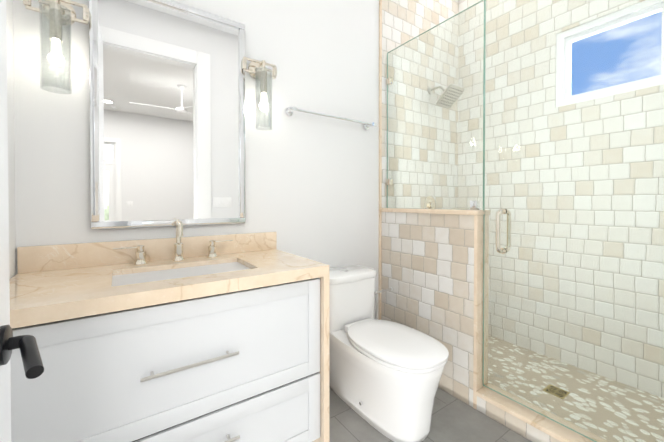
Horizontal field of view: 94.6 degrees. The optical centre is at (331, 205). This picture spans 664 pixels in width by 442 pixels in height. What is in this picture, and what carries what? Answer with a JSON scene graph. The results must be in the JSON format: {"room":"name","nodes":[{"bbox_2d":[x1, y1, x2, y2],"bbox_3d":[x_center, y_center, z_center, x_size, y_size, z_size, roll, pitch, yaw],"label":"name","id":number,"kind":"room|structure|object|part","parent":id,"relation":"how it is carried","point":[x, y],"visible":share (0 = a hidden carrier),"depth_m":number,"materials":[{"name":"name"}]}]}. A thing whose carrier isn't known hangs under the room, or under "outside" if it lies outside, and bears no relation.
{"room":"bathroom","nodes":[
{"label":"bathroom","id":0,"kind":"room"},
{"bbox_2d":[6,0,15,278],"bbox_3d":[-0.753,-0.403,0.363,0.120,3.200,2.070,0,1,-35],"label":"wall","id":1,"kind":"structure","parent":0,"point":[11,139],"depth_m":1.21,"materials":[{"name":"white paint"}]},
{"bbox_2d":[0,0,43,441],"bbox_3d":[-0.282,-0.164,0.138,0.154,2.703,0.861,0,1,-37],"label":"bathroom door","id":2,"kind":"structure","parent":1,"relation":"in","point":[27,345],"depth_m":0.47,"materials":[{"name":"white"}]},
{"bbox_3d":[-0.485,0.206,0.414,0.154,0.056,0.119,0,1,-37],"label":"handle","id":3,"kind":"part","parent":2,"relation":"part of","materials":[{"name":"black metal"}]},
{"bbox_2d":[13,0,378,319],"bbox_3d":[-0.071,-0.424,2.169,3.302,3.200,0.120,0,1,-35],"label":"wall","id":4,"kind":"structure","parent":0,"point":[311,186],"depth_m":1.92,"materials":[{"name":"white paint"}]},
{"bbox_2d":[23,0,89,93],"bbox_3d":[-1.133,-0.679,1.262,0.207,0.421,0.150,0,1,-35],"label":"sconce","id":5,"kind":"object","parent":4,"relation":"attached to","point":[58,14],"visible":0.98,"depth_m":1.24,"materials":[{"name":"glass"}]},
{"bbox_3d":[-1.117,-0.633,1.240,0.095,0.330,0.095,0,1,-35],"label":"glass","id":6,"kind":"part","parent":5,"relation":"part of","materials":[{"name":"clear glass"}]},
{"bbox_3d":[-1.117,-0.639,1.240,0.026,0.053,0.026,0,1,-35],"label":"bulb","id":7,"kind":"part","parent":5,"relation":"part of","materials":[{"name":"white glass"}]},
{"bbox_2d":[17,232,276,273],"bbox_3d":[-0.814,0.219,1.573,1.137,0.108,0.019,0,1,-35],"label":"backsplash","id":8,"kind":"structure","parent":4,"relation":"attached to","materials":[{"name":"stone"}]},
{"bbox_2d":[89,0,244,228],"bbox_3d":[-0.796,-0.467,1.573,0.705,1.140,0.028,0,1,-35],"label":"mirror","id":9,"kind":"object","parent":4,"relation":"attached to","point":[167,106],"visible":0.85,"depth_m":1.54,"materials":[{"name":"silver metal"}]},
{"bbox_2d":[242,57,276,130],"bbox_3d":[-0.405,-0.650,1.768,0.207,0.421,0.150,0,1,-35],"label":"sconce","id":10,"kind":"object","parent":4,"relation":"attached to","point":[257,70],"visible":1,"depth_m":1.74,"materials":[{"name":"glass"}]},
{"bbox_3d":[-0.389,-0.604,1.746,0.095,0.330,0.095,0,1,-35],"label":"glass","id":11,"kind":"part","parent":10,"relation":"part of","materials":[{"name":"clear glass"}]},
{"bbox_2d":[285,107,376,129],"bbox_3d":[0.016,-0.598,2.102,0.720,0.052,0.083,0,1,-35],"label":"towel rail","id":12,"kind":"object","parent":4,"relation":"attached to","point":[289,111],"visible":1,"depth_m":2.02,"materials":[{"name":"silver metal"}]},
{"bbox_2d":[378,0,381,319],"bbox_3d":[0.378,-0.426,2.400,0.018,3.200,0.014,0,1,-35],"label":"trim","id":13,"kind":"structure","parent":4,"relation":"attached to","point":[380,141],"depth_m":2.39,"materials":[{"name":"white paint"}]},
{"bbox_2d":[382,0,458,208],"bbox_3d":[0.804,-0.430,2.697,1.022,3.200,0.012,0,1,-35],"label":"wall tile","id":14,"kind":"structure","parent":4,"relation":"attached to","point":[404,21],"depth_m":2.65,"materials":[{"name":"beige tile"}]},
{"bbox_2d":[423,196,435,208],"bbox_3d":[0.887,0.003,2.722,0.170,0.176,0.050,0,1,-35],"label":"shower valve","id":15,"kind":"object","parent":14,"relation":"attached to","point":[431,204],"depth_m":2.71,"materials":[{"name":"silver metal"}]},
{"bbox_2d":[428,84,463,107],"bbox_3d":[0.953,-0.950,2.615,0.200,0.208,0.283,0,1,-35],"label":"shower head","id":16,"kind":"object","parent":14,"relation":"attached to","point":[447,96],"depth_m":2.56},
{"bbox_2d":[329,385,531,441],"bbox_3d":[0.519,1.236,1.338,3.302,0.100,2.190,0,1,-35],"label":"floor","id":17,"kind":"structure","parent":0,"point":[454,419],"depth_m":1.64,"materials":[{"name":"grey tile"}]},
{"bbox_2d":[9,219,328,441],"bbox_3d":[-0.645,0.628,1.335,1.137,1.115,0.610,0,1,-35],"label":"bathroom vanity","id":18,"kind":"object","parent":17,"relation":"on","point":[179,337],"visible":1,"depth_m":1.14,"materials":[{"name":"white wood"}]},
{"bbox_2d":[9,249,328,328],"bbox_3d":[-0.649,0.301,1.336,1.137,0.050,0.597,0,1,-35],"label":"countertop","id":19,"kind":"structure","parent":18,"relation":"on","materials":[{"name":"stone"}]},
{"bbox_2d":[113,219,232,265],"bbox_3d":[-0.752,0.172,1.507,0.530,0.205,0.089,0,1,-35],"label":"faucet","id":20,"kind":"object","parent":19,"relation":"on","point":[178,258],"depth_m":1.50,"materials":[{"name":"silver metal"}]},
{"bbox_3d":[-0.494,0.564,1.091,0.320,0.012,0.038,0,1,-35],"label":"handle","id":21,"kind":"part","parent":18,"relation":"part of","materials":[{"name":"silver metal"}]},
{"bbox_2d":[375,287,392,319],"bbox_3d":[0.353,0.888,2.199,0.225,0.575,0.130,0,1,-35],"label":"stand","id":22,"kind":"object","parent":17,"relation":"on","point":[384,290],"visible":0.33,"depth_m":2.17,"materials":[{"name":"silver metal"}]},
{"bbox_2d":[329,265,448,441],"bbox_3d":[0.262,0.807,1.798,0.408,0.747,0.867,0,1,-35],"label":"toilet","id":23,"kind":"object","parent":17,"relation":"on","point":[385,377],"visible":0.94,"depth_m":1.63,"materials":[{"name":"white ceramic"}]},
{"bbox_3d":[0.335,0.752,1.693,0.401,0.047,0.613,0,1,-35],"label":"seat","id":24,"kind":"part","parent":23,"relation":"part of","materials":[{"name":"white"}]},
{"bbox_2d":[381,212,473,406],"bbox_3d":[0.656,0.614,2.131,0.120,1.125,0.768,0,1,-35],"label":"wall","id":25,"kind":"structure","parent":17,"relation":"on","point":[427,267],"depth_m":1.99,"materials":[{"name":"beige tile"}]},
{"bbox_2d":[380,208,489,214],"bbox_3d":[0.663,0.037,2.115,0.144,0.030,0.792,0,1,-35],"label":"ledge","id":26,"kind":"object","parent":25,"relation":"on","point":[444,211],"depth_m":1.96,"materials":[{"name":"beige stone"}]},
{"bbox_2d":[387,0,484,209],"bbox_3d":[0.662,-0.591,2.108,0.010,1.225,0.782,0,1,-35],"label":"glass wall","id":27,"kind":"structure","parent":26,"relation":"on","point":[436,112],"depth_m":2.03,"materials":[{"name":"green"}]},
{"bbox_2d":[386,179,392,184],"bbox_3d":[0.452,-0.187,2.417,0.034,0.048,0.049,0,1,-35],"label":"glass clip","id":28,"kind":"object","parent":27,"relation":"attached to","point":[389,181],"visible":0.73,"depth_m":2.40,"materials":[{"name":"silver metal"}]},
{"bbox_2d":[386,77,392,85],"bbox_3d":[0.452,-0.977,2.408,0.034,0.048,0.049,0,1,-35],"label":"glass clip","id":29,"kind":"object","parent":27,"relation":"attached to","point":[389,80],"visible":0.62,"depth_m":2.39,"materials":[{"name":"silver metal"}]},
{"bbox_2d":[470,201,479,209],"bbox_3d":[0.857,-0.002,1.836,0.038,0.055,0.045,0,1,-35],"label":"clamp","id":30,"kind":"object","parent":27,"relation":"attached to","point":[474,205],"visible":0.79,"depth_m":1.82,"materials":[{"name":"silver metal"}]},
{"bbox_2d":[473,215,488,409],"bbox_3d":[0.881,0.618,1.808,0.128,1.125,0.020,0,1,-35],"label":"end cap","id":31,"kind":"object","parent":25,"relation":"attached to","point":[480,225],"visible":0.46,"depth_m":1.78,"materials":[{"name":"beige stone"}]},
{"bbox_2d":[476,383,609,441],"bbox_3d":[1.215,1.129,1.334,0.150,0.113,1.150,0,1,-35],"label":"shower curb","id":32,"kind":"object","parent":17,"relation":"on","point":[516,425],"depth_m":1.58,"materials":[{"name":"beige stone"}]},
{"bbox_3d":[1.215,1.085,1.333,0.150,0.025,1.150,0,1,-35],"label":"marble wall curb cap","id":33,"kind":"part","parent":32,"relation":"part of","materials":[{"name":"beige stone"}]},
{"bbox_2d":[488,335,663,441],"bbox_3d":[1.410,1.173,1.949,0.902,0.011,1.938,0,1,-35],"label":"pebble shower floor","id":34,"kind":"structure","parent":17,"relation":"on","point":[595,386],"depth_m":1.90,"materials":[{"name":"stone"}]},
{"bbox_3d":[1.411,1.170,1.927,0.110,0.003,0.110,0,1,-35],"label":"drain grate","id":35,"kind":"part","parent":34,"relation":"part of","materials":[{"name":"gold metal"}]},
{"bbox_2d":[546,386,566,396],"bbox_3d":[1.411,1.171,1.927,0.106,0.001,0.106,0,1,-35],"label":"drain","id":36,"kind":"object","parent":34,"relation":"on","point":[555,393],"depth_m":1.93,"materials":[{"name":"gold"}]},
{"bbox_2d":[458,0,663,397],"bbox_3d":[1.786,-0.425,2.284,0.120,3.200,2.050,0,1,-35],"label":"wall","id":37,"kind":"structure","parent":0,"point":[634,184],"depth_m":2.29,"materials":[{"name":"beige tile"}]},
{"bbox_2d":[556,0,663,106],"bbox_3d":[2.045,-1.013,1.885,0.073,0.555,1.110,0,1,-35],"label":"window","id":38,"kind":"structure","parent":37,"relation":"in","point":[561,97],"depth_m":2.12,"materials":[{"name":"white plastic"}]},
{"bbox_3d":[2.056,-1.013,1.893,0.004,0.435,0.990,0,1,-35],"label":"glass","id":39,"kind":"part","parent":38,"relation":"part of","materials":[{"name":"glass"}]},
{"bbox_3d":[1.455,-0.056,0.973,0.010,2.267,0.303,0,1,-35],"label":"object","id":40,"kind":"object","parent":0,"visible":0},
{"bbox_2d":[483,0,663,441],"bbox_3d":[1.127,-0.068,1.445,0.142,2.255,0.836,0,1,-35],"label":"door","id":41,"kind":"structure","parent":40,"relation":"attached to","point":[570,216],"depth_m":1.46,"materials":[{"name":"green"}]},
{"bbox_3d":[0.952,0.142,1.700,0.142,0.252,0.032,0,1,-35],"label":"glass partition pull","id":42,"kind":"part","parent":41,"relation":"part of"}
]}

